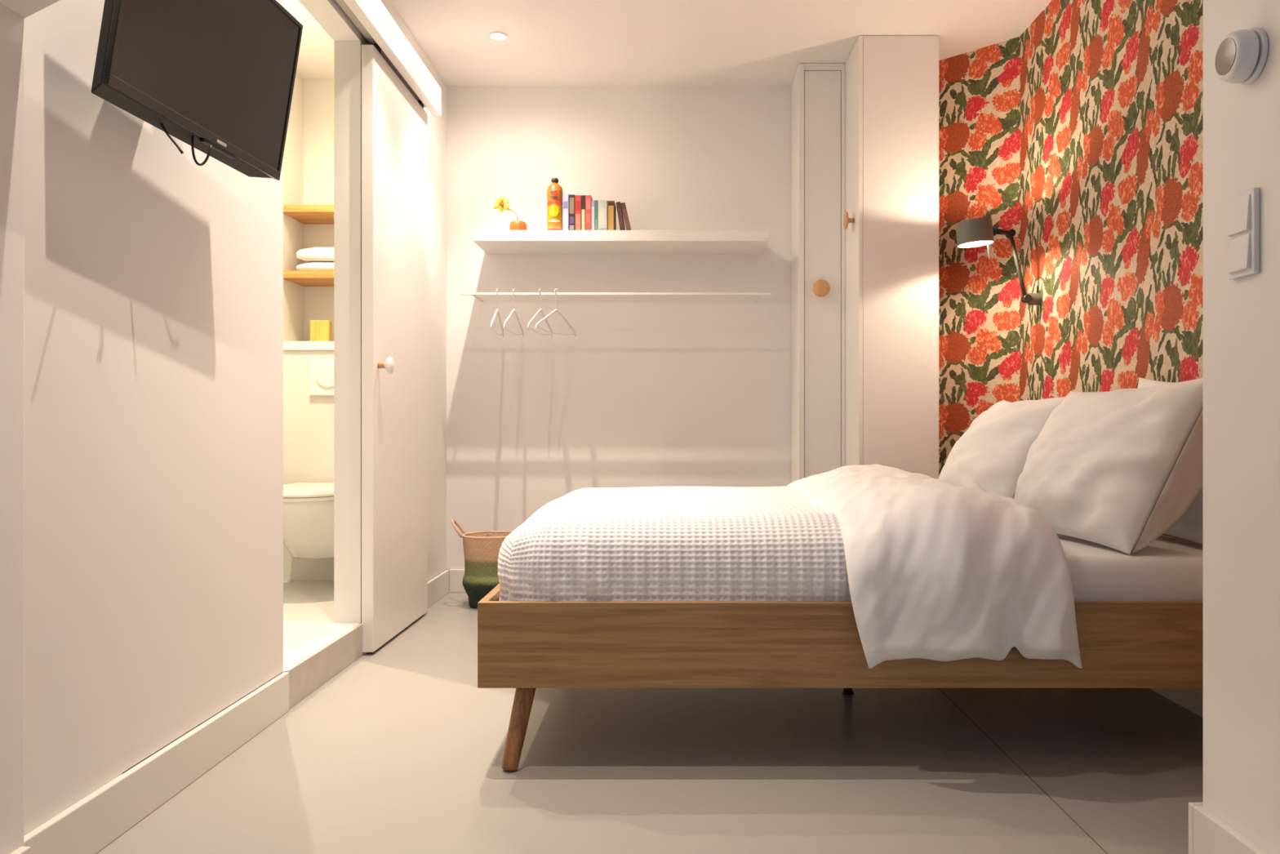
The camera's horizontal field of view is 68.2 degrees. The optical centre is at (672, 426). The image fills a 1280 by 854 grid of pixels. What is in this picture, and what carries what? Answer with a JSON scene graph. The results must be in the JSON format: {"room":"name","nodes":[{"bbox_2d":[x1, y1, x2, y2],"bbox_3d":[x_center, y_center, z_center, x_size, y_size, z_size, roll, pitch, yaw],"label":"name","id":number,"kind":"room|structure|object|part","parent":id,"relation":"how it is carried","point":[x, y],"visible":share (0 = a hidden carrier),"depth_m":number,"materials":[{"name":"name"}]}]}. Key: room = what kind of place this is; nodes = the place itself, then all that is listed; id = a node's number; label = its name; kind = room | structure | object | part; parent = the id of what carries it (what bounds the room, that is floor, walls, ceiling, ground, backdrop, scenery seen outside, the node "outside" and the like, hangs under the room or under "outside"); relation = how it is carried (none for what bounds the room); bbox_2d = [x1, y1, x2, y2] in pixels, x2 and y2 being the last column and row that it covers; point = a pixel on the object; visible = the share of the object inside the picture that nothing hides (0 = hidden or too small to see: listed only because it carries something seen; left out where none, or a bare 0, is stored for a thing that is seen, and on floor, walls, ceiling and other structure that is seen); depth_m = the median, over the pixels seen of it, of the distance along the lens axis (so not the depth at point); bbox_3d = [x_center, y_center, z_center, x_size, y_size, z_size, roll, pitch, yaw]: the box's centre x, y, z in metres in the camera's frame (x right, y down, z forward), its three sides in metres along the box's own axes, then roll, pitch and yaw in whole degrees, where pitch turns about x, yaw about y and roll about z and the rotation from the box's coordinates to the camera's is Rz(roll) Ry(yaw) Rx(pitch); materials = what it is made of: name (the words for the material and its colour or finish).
{"room":"hotel room","nodes":[
{"label":"hotel room","id":0,"kind":"room"},
{"bbox_2d":[0,0,60,18],"bbox_3d":[-1.056,-1.235,1.458,0.211,1.050,0.415,0,0,0],"label":"ceiling","id":1,"kind":"structure","parent":0,"point":[24,8],"depth_m":1.64,"materials":[{"name":"white paint"}]},
{"bbox_2d":[0,0,446,853],"bbox_3d":[-1.203,-0.455,1.187,0.124,2.610,7.574,0,0,0],"label":"wall","id":2,"kind":"structure","parent":0,"point":[153,276],"depth_m":2.07,"materials":[{"name":"white paint"}]},
{"bbox_2d":[91,0,302,180],"bbox_3d":[-1.059,-0.804,2.100,0.210,0.469,0.693,0,0,0],"label":"television","id":3,"kind":"object","parent":2,"relation":"attached to","point":[217,77],"visible":1,"depth_m":2.08,"materials":[{"name":"black plastic"}]},
{"bbox_2d":[9,569,448,853],"bbox_3d":[-1.144,0.791,1.128,0.042,0.117,7.456,0,0,0],"label":"baseboard","id":4,"kind":"structure","parent":2,"relation":"attached to","point":[97,820],"depth_m":2.12,"materials":[{"name":"white paint"}]},
{"bbox_2d":[284,622,364,709],"bbox_3d":[-1.159,0.791,3.195,0.012,0.118,0.710,0,0,0],"label":"door threshold","id":5,"kind":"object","parent":2,"relation":"attached to","point":[306,676],"depth_m":3.13,"materials":[{"name":"stone"}]},
{"bbox_2d":[335,0,426,107],"bbox_3d":[-1.123,-1.468,3.055,0.046,0.035,2.470,0,0,0],"label":"door track","id":6,"kind":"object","parent":2,"relation":"attached to","point":[344,6],"depth_m":3.50,"materials":[{"name":"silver metal"}]},
{"bbox_2d":[343,0,440,115],"bbox_3d":[-1.113,-1.486,3.065,0.105,0.128,2.530,0,0,0],"label":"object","id":7,"kind":"structure","parent":2,"relation":"attached to","point":[372,15],"depth_m":3.67,"materials":[{"name":"white paint"}]},
{"bbox_2d":[361,44,427,653],"bbox_3d":[-1.107,-0.286,3.905,0.101,2.272,0.780,0,0,0],"label":"door","id":8,"kind":"structure","parent":2,"relation":"in","point":[394,124],"depth_m":3.74,"materials":[{"name":"white paint"}]},
{"bbox_3d":[-1.101,-0.233,3.575,0.024,0.024,0.024,0,0,0],"label":"handle","id":9,"kind":"part","parent":8,"relation":"part of","materials":[{"name":"brown wood"}]},
{"bbox_3d":[-1.073,-0.233,3.575,0.035,0.066,0.066,0,0,0],"label":"knob","id":10,"kind":"part","parent":8,"relation":"part of","materials":[{"name":"white plastic"}]},
{"bbox_2d":[373,43,423,108],"bbox_3d":[-1.123,-1.436,3.905,0.014,0.048,0.660,0,0,0],"label":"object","id":11,"kind":"structure","parent":2,"relation":"attached to","point":[375,45],"depth_m":3.60,"materials":[{"name":"brown metal"}]},
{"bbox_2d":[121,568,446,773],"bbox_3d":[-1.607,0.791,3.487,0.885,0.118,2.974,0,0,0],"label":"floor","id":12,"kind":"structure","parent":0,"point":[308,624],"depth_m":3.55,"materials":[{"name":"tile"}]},
{"bbox_2d":[283,72,333,580],"bbox_3d":[-1.607,-0.514,4.640,0.685,2.492,0.280,0,0,0],"label":"wall","id":13,"kind":"structure","parent":0,"point":[308,420],"depth_m":4.50,"materials":[{"name":"white paint"}]},
{"bbox_2d":[283,482,333,559],"bbox_3d":[-1.600,0.425,4.197,0.372,0.326,0.602,0,0,0],"label":"toilet","id":14,"kind":"object","parent":13,"relation":"attached to","point":[308,507],"visible":0.41,"depth_m":4.06,"materials":[{"name":"white ceramic"}]},
{"bbox_3d":[-1.600,0.302,4.176,0.364,0.016,0.545,0,0,0],"label":"seat","id":15,"kind":"part","parent":14,"relation":"part of","materials":[{"name":"white ceramic"}]},
{"bbox_3d":[-1.600,0.277,4.172,0.372,0.030,0.552,0,0,0],"label":"lid","id":16,"kind":"part","parent":14,"relation":"part of","materials":[{"name":"white ceramic"}]},
{"bbox_2d":[283,204,333,224],"bbox_3d":[-1.567,-1.042,4.639,0.599,0.036,0.278,0,0,0],"label":"niche shelf","id":17,"kind":"object","parent":13,"relation":"attached to","point":[305,214],"visible":0.24,"depth_m":4.53,"materials":[{"name":"brown wood"}]},
{"bbox_2d":[283,270,333,286],"bbox_3d":[-1.567,-0.727,4.639,0.599,0.036,0.278,0,0,0],"label":"niche shelf","id":18,"kind":"object","parent":13,"relation":"attached to","point":[302,277],"visible":0.24,"depth_m":4.50,"materials":[{"name":"brown wood"}]},
{"bbox_2d":[296,262,333,270],"bbox_3d":[-1.580,-0.769,4.620,0.440,0.048,0.200,0,0,0],"label":"folded towel","id":19,"kind":"object","parent":18,"relation":"on","point":[312,265],"visible":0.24,"depth_m":4.52,"materials":[{"name":"white fabric"}]},
{"bbox_2d":[296,247,333,262],"bbox_3d":[-1.590,-0.831,4.620,0.420,0.071,0.200,0,0,0],"label":"folded towel","id":20,"kind":"object","parent":19,"relation":"on","point":[313,254],"visible":0.34,"depth_m":4.52,"materials":[{"name":"white fabric"}]},
{"bbox_2d":[283,341,333,350],"bbox_3d":[-1.607,-0.386,4.634,0.685,0.042,0.292,0,0,0],"label":"trim","id":21,"kind":"structure","parent":13,"relation":"attached to","point":[287,345],"depth_m":4.49,"materials":[{"name":"white paint"}]},
{"bbox_2d":[309,320,332,341],"bbox_3d":[-1.715,-0.462,4.610,0.090,0.108,0.090,0,0,-12],"label":"tissue box","id":22,"kind":"object","parent":21,"relation":"on","point":[319,330],"visible":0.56,"depth_m":4.57,"materials":[{"name":"yellow wood"}]},
{"bbox_2d":[308,360,333,395],"bbox_3d":[-1.600,-0.235,4.491,0.250,0.170,0.018,0,0,0],"label":"flush plate","id":23,"kind":"object","parent":13,"relation":"attached to","point":[322,371],"visible":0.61,"depth_m":4.49,"materials":[{"name":"white paint"}]},
{"bbox_2d":[302,79,333,341],"bbox_3d":[-1.607,-0.514,4.877,0.685,2.492,0.194,0,0,0],"label":"wall","id":24,"kind":"structure","parent":0,"point":[317,94],"depth_m":4.78,"materials":[{"name":"white paint"}]},
{"bbox_2d":[446,85,791,591],"bbox_3d":[0.300,-0.455,4.924,2.930,2.610,0.100,0,0,0],"label":"wall","id":25,"kind":"structure","parent":0,"point":[648,390],"depth_m":4.87,"materials":[{"name":"white paint"}]},
{"bbox_2d":[449,568,466,592],"bbox_3d":[-0.274,0.791,4.865,1.747,0.117,0.018,0,0,0],"label":"baseboard","id":26,"kind":"structure","parent":25,"relation":"attached to","point":[456,575],"depth_m":4.86,"materials":[{"name":"white paint"}]},
{"bbox_2d":[460,292,770,302],"bbox_3d":[-0.276,-0.647,4.733,1.508,0.012,0.280,0,0,0],"label":"rail","id":27,"kind":"object","parent":25,"relation":"attached to","point":[473,294],"visible":1,"depth_m":4.59,"materials":[{"name":"white metal"}]},
{"bbox_2d":[489,288,503,337],"bbox_3d":[-0.853,-0.562,4.600,0.010,0.222,0.406,0,0,-2],"label":"clothes hanger","id":28,"kind":"object","parent":27,"relation":"hanging from","point":[496,310],"visible":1,"depth_m":4.60,"materials":[{"name":"white plastic"}]},
{"bbox_3d":[-0.850,-0.515,4.500,0.010,0.119,0.205,0,0,-2],"label":"arm","id":29,"kind":"part","parent":28,"relation":"part of","materials":[{"name":"white plastic"}]},
{"bbox_3d":[-0.857,-0.515,4.700,0.010,0.119,0.205,0,0,-2],"label":"arm","id":30,"kind":"part","parent":28,"relation":"part of","materials":[{"name":"white plastic"}]},
{"bbox_2d":[502,288,524,337],"bbox_3d":[-0.772,-0.562,4.600,0.010,0.222,0.406,0,0,4],"label":"clothes hanger","id":31,"kind":"object","parent":27,"relation":"hanging from","point":[513,309],"visible":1,"depth_m":4.60,"materials":[{"name":"white plastic"}]},
{"bbox_3d":[-0.779,-0.515,4.500,0.010,0.119,0.205,0,0,4],"label":"arm","id":32,"kind":"part","parent":31,"relation":"part of","materials":[{"name":"white plastic"}]},
{"bbox_3d":[-0.765,-0.515,4.700,0.010,0.119,0.205,0,0,4],"label":"arm","id":33,"kind":"part","parent":31,"relation":"part of","materials":[{"name":"white plastic"}]},
{"bbox_2d":[527,288,552,337],"bbox_3d":[-0.643,-0.562,4.600,0.010,0.222,0.406,0,0,9],"label":"clothes hanger","id":34,"kind":"object","parent":27,"relation":"hanging from","point":[540,309],"visible":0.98,"depth_m":4.60,"materials":[{"name":"white plastic"}]},
{"bbox_3d":[-0.659,-0.515,4.501,0.010,0.119,0.205,0,0,9],"label":"arm","id":35,"kind":"part","parent":34,"relation":"part of","materials":[{"name":"white plastic"}]},
{"bbox_3d":[-0.627,-0.515,4.699,0.010,0.119,0.205,0,0,9],"label":"arm","id":36,"kind":"part","parent":34,"relation":"part of","materials":[{"name":"white plastic"}]},
{"bbox_2d":[534,288,576,337],"bbox_3d":[-0.565,-0.562,4.600,0.010,0.222,0.406,0,0,22],"label":"clothes hanger","id":37,"kind":"object","parent":27,"relation":"hanging from","point":[556,309],"visible":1,"depth_m":4.60,"materials":[{"name":"white plastic"}]},
{"bbox_3d":[-0.603,-0.515,4.507,0.010,0.119,0.205,0,0,22],"label":"arm","id":38,"kind":"part","parent":37,"relation":"part of","materials":[{"name":"white plastic"}]},
{"bbox_3d":[-0.527,-0.515,4.693,0.010,0.119,0.205,0,0,22],"label":"arm","id":39,"kind":"part","parent":37,"relation":"part of","materials":[{"name":"white plastic"}]},
{"bbox_2d":[472,230,769,253],"bbox_3d":[-0.247,-0.918,4.704,1.425,0.052,0.338,0,0,0],"label":"wall shelf","id":40,"kind":"object","parent":25,"relation":"attached to","point":[491,242],"visible":1,"depth_m":4.56,"materials":[{"name":"white paint"}]},
{"bbox_2d":[509,220,527,230],"bbox_3d":[-0.754,-0.975,4.620,0.084,0.060,0.084,0,0,0],"label":"vase","id":41,"kind":"object","parent":40,"relation":"on","point":[516,224],"visible":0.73,"depth_m":4.59,"materials":[{"name":"orange ceramic"}]},
{"bbox_2d":[493,195,518,220],"bbox_3d":[-0.814,-1.060,4.603,0.122,0.145,0.038,0,0,0],"label":"flower","id":42,"kind":"object","parent":41,"relation":"on","point":[501,203],"visible":1,"depth_m":4.60,"materials":[{"name":"yellow plant"}]},
{"bbox_2d":[546,177,563,230],"bbox_3d":[-0.575,-1.079,4.620,0.079,0.269,0.080,0,0,0],"label":"bottle","id":43,"kind":"object","parent":40,"relation":"on","point":[554,191],"visible":0.85,"depth_m":4.59,"materials":[{"name":"orange plastic"}]},
{"bbox_2d":[562,193,568,230],"bbox_3d":[-0.521,-1.041,4.665,0.029,0.192,0.131,0,0,0],"label":"book","id":44,"kind":"object","parent":40,"relation":"on","point":[565,196],"visible":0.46,"depth_m":4.60,"materials":[{"name":"beige paper"}]},
{"bbox_2d":[568,194,574,230],"bbox_3d":[-0.491,-1.038,4.665,0.029,0.186,0.131,0,0,0],"label":"book","id":45,"kind":"object","parent":40,"relation":"on","point":[571,197],"visible":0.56,"depth_m":4.60,"materials":[{"name":"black paper"}]},
{"bbox_2d":[574,195,581,230],"bbox_3d":[-0.460,-1.036,4.665,0.029,0.183,0.131,0,0,0],"label":"book","id":46,"kind":"object","parent":40,"relation":"on","point":[577,197],"visible":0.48,"depth_m":4.60,"materials":[{"name":"red paper"}]},
{"bbox_2d":[581,195,585,230],"bbox_3d":[-0.435,-1.036,4.665,0.020,0.183,0.131,0,0,0],"label":"book","id":47,"kind":"object","parent":40,"relation":"on","point":[583,197],"visible":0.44,"depth_m":4.60,"materials":[{"name":"beige paper"}]},
{"bbox_2d":[585,195,592,230],"bbox_3d":[-0.410,-1.036,4.665,0.028,0.183,0.131,0,0,0],"label":"book","id":48,"kind":"object","parent":40,"relation":"on","point":[588,198],"visible":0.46,"depth_m":4.60,"materials":[{"name":"red paper"}]},
{"bbox_2d":[591,200,595,230],"bbox_3d":[-0.387,-1.024,4.665,0.016,0.160,0.131,0,0,0],"label":"book","id":49,"kind":"object","parent":40,"relation":"on","point":[593,201],"visible":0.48,"depth_m":4.60,"materials":[{"name":"beige paper"}]},
{"bbox_2d":[595,200,598,230],"bbox_3d":[-0.371,-1.024,4.665,0.013,0.160,0.131,0,0,0],"label":"book","id":50,"kind":"object","parent":40,"relation":"on","point":[596,201],"visible":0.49,"depth_m":4.60,"materials":[{"name":"green paper"}]},
{"bbox_2d":[598,200,607,230],"bbox_3d":[-0.341,-1.024,4.665,0.044,0.160,0.131,0,0,0],"label":"book","id":51,"kind":"object","parent":40,"relation":"on","point":[602,204],"visible":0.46,"depth_m":4.60,"materials":[{"name":"beige paper"}]},
{"bbox_2d":[607,200,616,230],"bbox_3d":[-0.300,-1.023,4.665,0.034,0.156,0.131,0,0,0],"label":"book","id":52,"kind":"object","parent":40,"relation":"on","point":[611,208],"visible":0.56,"depth_m":4.60,"materials":[{"name":"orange paper"}]},
{"bbox_2d":[615,201,625,230],"bbox_3d":[-0.254,-1.021,4.665,0.046,0.152,0.131,0,0,0],"label":"book","id":53,"kind":"object","parent":40,"relation":"on","point":[621,223],"visible":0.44,"depth_m":4.60,"materials":[{"name":"brown paper"}]},
{"bbox_2d":[620,202,631,230],"bbox_3d":[-0.227,-1.019,4.665,0.054,0.149,0.131,0,0,0],"label":"book","id":54,"kind":"object","parent":40,"relation":"on","point":[623,204],"visible":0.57,"depth_m":4.60,"materials":[{"name":"brown paper"}]},
{"bbox_2d":[96,591,1203,853],"bbox_3d":[0.300,0.900,1.137,2.930,0.100,7.674,0,0,0],"label":"floor","id":55,"kind":"structure","parent":0,"point":[401,751],"depth_m":2.31,"materials":[{"name":"beige tile"}]},
{"bbox_2d":[450,519,511,608],"bbox_3d":[-0.865,0.644,4.500,0.312,0.411,0.274,0,0,-39],"label":"basket","id":56,"kind":"object","parent":55,"relation":"on","point":[481,548],"visible":0.58,"depth_m":4.38,"materials":[{"name":"wicker"}]},
{"bbox_3d":[-1.021,0.481,4.500,0.066,0.085,0.102,0,0,0],"label":"handle","id":57,"kind":"part","parent":56,"relation":"part of","materials":[{"name":"beige wicker"}]},
{"bbox_2d":[791,63,845,482],"bbox_3d":[0.724,-0.454,4.702,0.225,2.608,0.340,0,0,0],"label":"tall cabinet","id":58,"kind":"object","parent":55,"relation":"on","point":[818,91],"visible":0.82,"depth_m":4.58,"materials":[{"name":"white paint"}]},
{"bbox_3d":[0.714,-0.667,4.555,0.083,0.083,0.046,0,0,0],"label":"knob","id":59,"kind":"part","parent":58,"relation":"part of","materials":[{"name":"brown wood"}]},
{"bbox_3d":[0.727,-0.487,4.594,0.176,2.475,0.032,0,0,0],"label":"door","id":60,"kind":"part","parent":58,"relation":"part of","materials":[{"name":"white paint"}]},
{"bbox_2d":[477,583,1203,771],"bbox_3d":[0.533,0.643,3.020,2.024,0.423,1.400,0,0,0],"label":"bed","id":61,"kind":"object","parent":55,"relation":"on","point":[525,646],"visible":0.48,"depth_m":2.32,"materials":[{"name":"brown wood"}]},
{"bbox_3d":[-0.468,0.536,3.020,0.022,0.210,1.356,0,0,0],"label":"foot rail","id":62,"kind":"part","parent":61,"relation":"part of","materials":[{"name":"brown wood"}]},
{"bbox_3d":[-0.380,0.705,2.389,0.053,0.298,0.146,0,0,31],"label":"leg","id":63,"kind":"part","parent":61,"relation":"part of","materials":[{"name":"brown wood"}]},
{"bbox_3d":[0.533,0.536,2.331,2.024,0.210,0.022,0,0,0],"label":"rail","id":64,"kind":"part","parent":61,"relation":"part of","materials":[{"name":"brown wood"}]},
{"bbox_3d":[0.560,0.708,3.020,0.068,0.284,0.068,0,0,0],"label":"leg","id":65,"kind":"part","parent":61,"relation":"part of","materials":[{"name":"black plastic"}]},
{"bbox_2d":[507,533,1203,600],"bbox_3d":[0.551,0.439,3.032,1.943,0.225,1.326,0,0,0],"label":"mattress","id":66,"kind":"object","parent":61,"relation":"on","point":[1168,568],"visible":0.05,"depth_m":2.37,"materials":[{"name":"white fabric"}]},
{"bbox_2d":[497,486,851,600],"bbox_3d":[0.080,0.342,3.014,1.100,0.246,1.381,0,0,0],"label":"blanket","id":67,"kind":"object","parent":66,"relation":"on","point":[644,543],"visible":0.84,"depth_m":2.36,"materials":[{"name":"white fabric"}]},
{"bbox_2d":[786,463,1082,668],"bbox_3d":[0.695,0.359,2.999,0.591,0.449,1.577,0,0,0],"label":"duvet","id":68,"kind":"object","parent":66,"relation":"on","point":[940,570],"visible":0.95,"depth_m":2.26,"materials":[{"name":"white fabric"}]},
{"bbox_2d":[937,396,1065,498],"bbox_3d":[1.148,0.109,3.350,0.325,0.428,0.641,0,0,0],"label":"pillow","id":69,"kind":"object","parent":66,"relation":"on","point":[991,455],"visible":0.64,"depth_m":3.16,"materials":[{"name":"white fabric"}]},
{"bbox_2d":[1013,377,1203,554],"bbox_3d":[1.213,0.094,2.705,0.316,0.459,0.681,0,0,-16],"label":"pillow","id":70,"kind":"object","parent":66,"relation":"on","point":[1117,469],"visible":0.94,"depth_m":2.49,"materials":[{"name":"white fabric"}]},
{"bbox_2d":[1137,377,1203,544],"bbox_3d":[1.459,0.082,2.730,0.136,0.483,0.620,0,0,0],"label":"pillow","id":71,"kind":"object","parent":66,"relation":"on","point":[1189,526],"visible":0.07,"depth_m":2.57,"materials":[{"name":"white fabric"}]},
{"bbox_2d":[843,35,938,479],"bbox_3d":[0.994,-0.454,4.558,0.406,2.608,0.624,0,0,0],"label":"tall cabinet","id":72,"kind":"object","parent":55,"relation":"on","point":[891,219],"visible":0.83,"depth_m":4.25,"materials":[{"name":"white paint"}]},
{"bbox_3d":[0.813,-0.952,4.360,0.046,0.080,0.080,0,0,0],"label":"knob","id":73,"kind":"part","parent":72,"relation":"part of","materials":[{"name":"brown wood"}]},
{"bbox_3d":[0.846,-0.454,4.408,0.019,2.608,0.324,0,0,0],"label":"door","id":74,"kind":"part","parent":72,"relation":"part of","materials":[{"name":"white paint"}]},
{"bbox_2d":[938,688,1107,853],"bbox_3d":[0.866,0.850,0.800,0.003,0.001,6.800,0,0,0],"label":"floor seam","id":75,"kind":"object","parent":55,"relation":"on","point":[939,688],"depth_m":2.26,"materials":[{"name":"grey"}]},
{"bbox_2d":[283,0,1052,85],"bbox_3d":[-0.142,-1.810,1.137,3.815,0.100,7.674,0,0,0],"label":"ceiling","id":76,"kind":"structure","parent":0,"point":[548,42],"depth_m":4.22,"materials":[{"name":"white paint"}]},
{"bbox_2d":[488,31,507,39],"bbox_3d":[-0.783,-1.752,4.250,0.082,0.014,0.082,0,0,0],"label":"recessed light","id":77,"kind":"object","parent":76,"relation":"in","point":[495,35],"visible":1,"depth_m":4.24,"materials":[{"name":"white paint"}]},
{"bbox_2d":[938,0,1203,539],"bbox_3d":[1.433,-0.455,3.329,0.565,2.610,2.993,0,0,0],"label":"wall","id":78,"kind":"structure","parent":0,"point":[1079,134],"depth_m":3.66,"materials":[{"name":"paper"}]},
{"bbox_2d":[955,217,1041,305],"bbox_3d":[1.379,-0.691,3.965,0.390,0.344,0.148,0,0,-7],"label":"wall lamp","id":79,"kind":"object","parent":78,"relation":"attached to","point":[978,232],"visible":1,"depth_m":3.93,"materials":[{"name":"grey metal"}]},
{"bbox_3d":[1.262,-0.810,3.950,0.154,0.106,0.146,0,0,0],"label":"lamp shade","id":80,"kind":"part","parent":79,"relation":"part of","materials":[{"name":"grey metal"}]},
{"bbox_3d":[1.468,-0.681,4.015,0.097,0.278,0.017,0,0,-22],"label":"arm","id":81,"kind":"part","parent":79,"relation":"part of","materials":[{"name":"grey metal"}]},
{"bbox_3d":[1.540,-0.545,4.030,0.048,0.052,0.052,0,0,0],"label":"wall plate","id":82,"kind":"part","parent":79,"relation":"part of","materials":[{"name":"grey metal"}]},
{"bbox_2d":[1203,0,1279,853],"bbox_3d":[1.395,-0.455,-0.384,0.739,2.610,4.432,0,0,0],"label":"wall","id":83,"kind":"structure","parent":0,"point":[1242,122],"depth_m":1.71,"materials":[{"name":"white paint"}]},
{"bbox_2d":[1149,688,1268,853],"bbox_3d":[1.286,0.791,0.820,0.557,0.117,6.840,0,0,0],"label":"baseboard","id":84,"kind":"structure","parent":83,"relation":"attached to","point":[1208,833],"depth_m":1.80,"materials":[{"name":"white paint"}]},
{"bbox_2d":[1214,27,1267,84],"bbox_3d":[1.001,-0.655,1.672,0.048,0.094,0.094,0,0,0],"label":"thermostat","id":85,"kind":"object","parent":83,"relation":"attached to","point":[1241,56],"visible":1,"depth_m":1.65,"materials":[{"name":"white plastic"}]},
{"bbox_2d":[1226,187,1259,279],"bbox_3d":[1.016,-0.344,1.689,0.018,0.149,0.078,0,0,0],"label":"light switch","id":86,"kind":"object","parent":83,"relation":"attached to","point":[1243,225],"visible":1,"depth_m":1.67,"materials":[{"name":"white plastic"}]}
]}

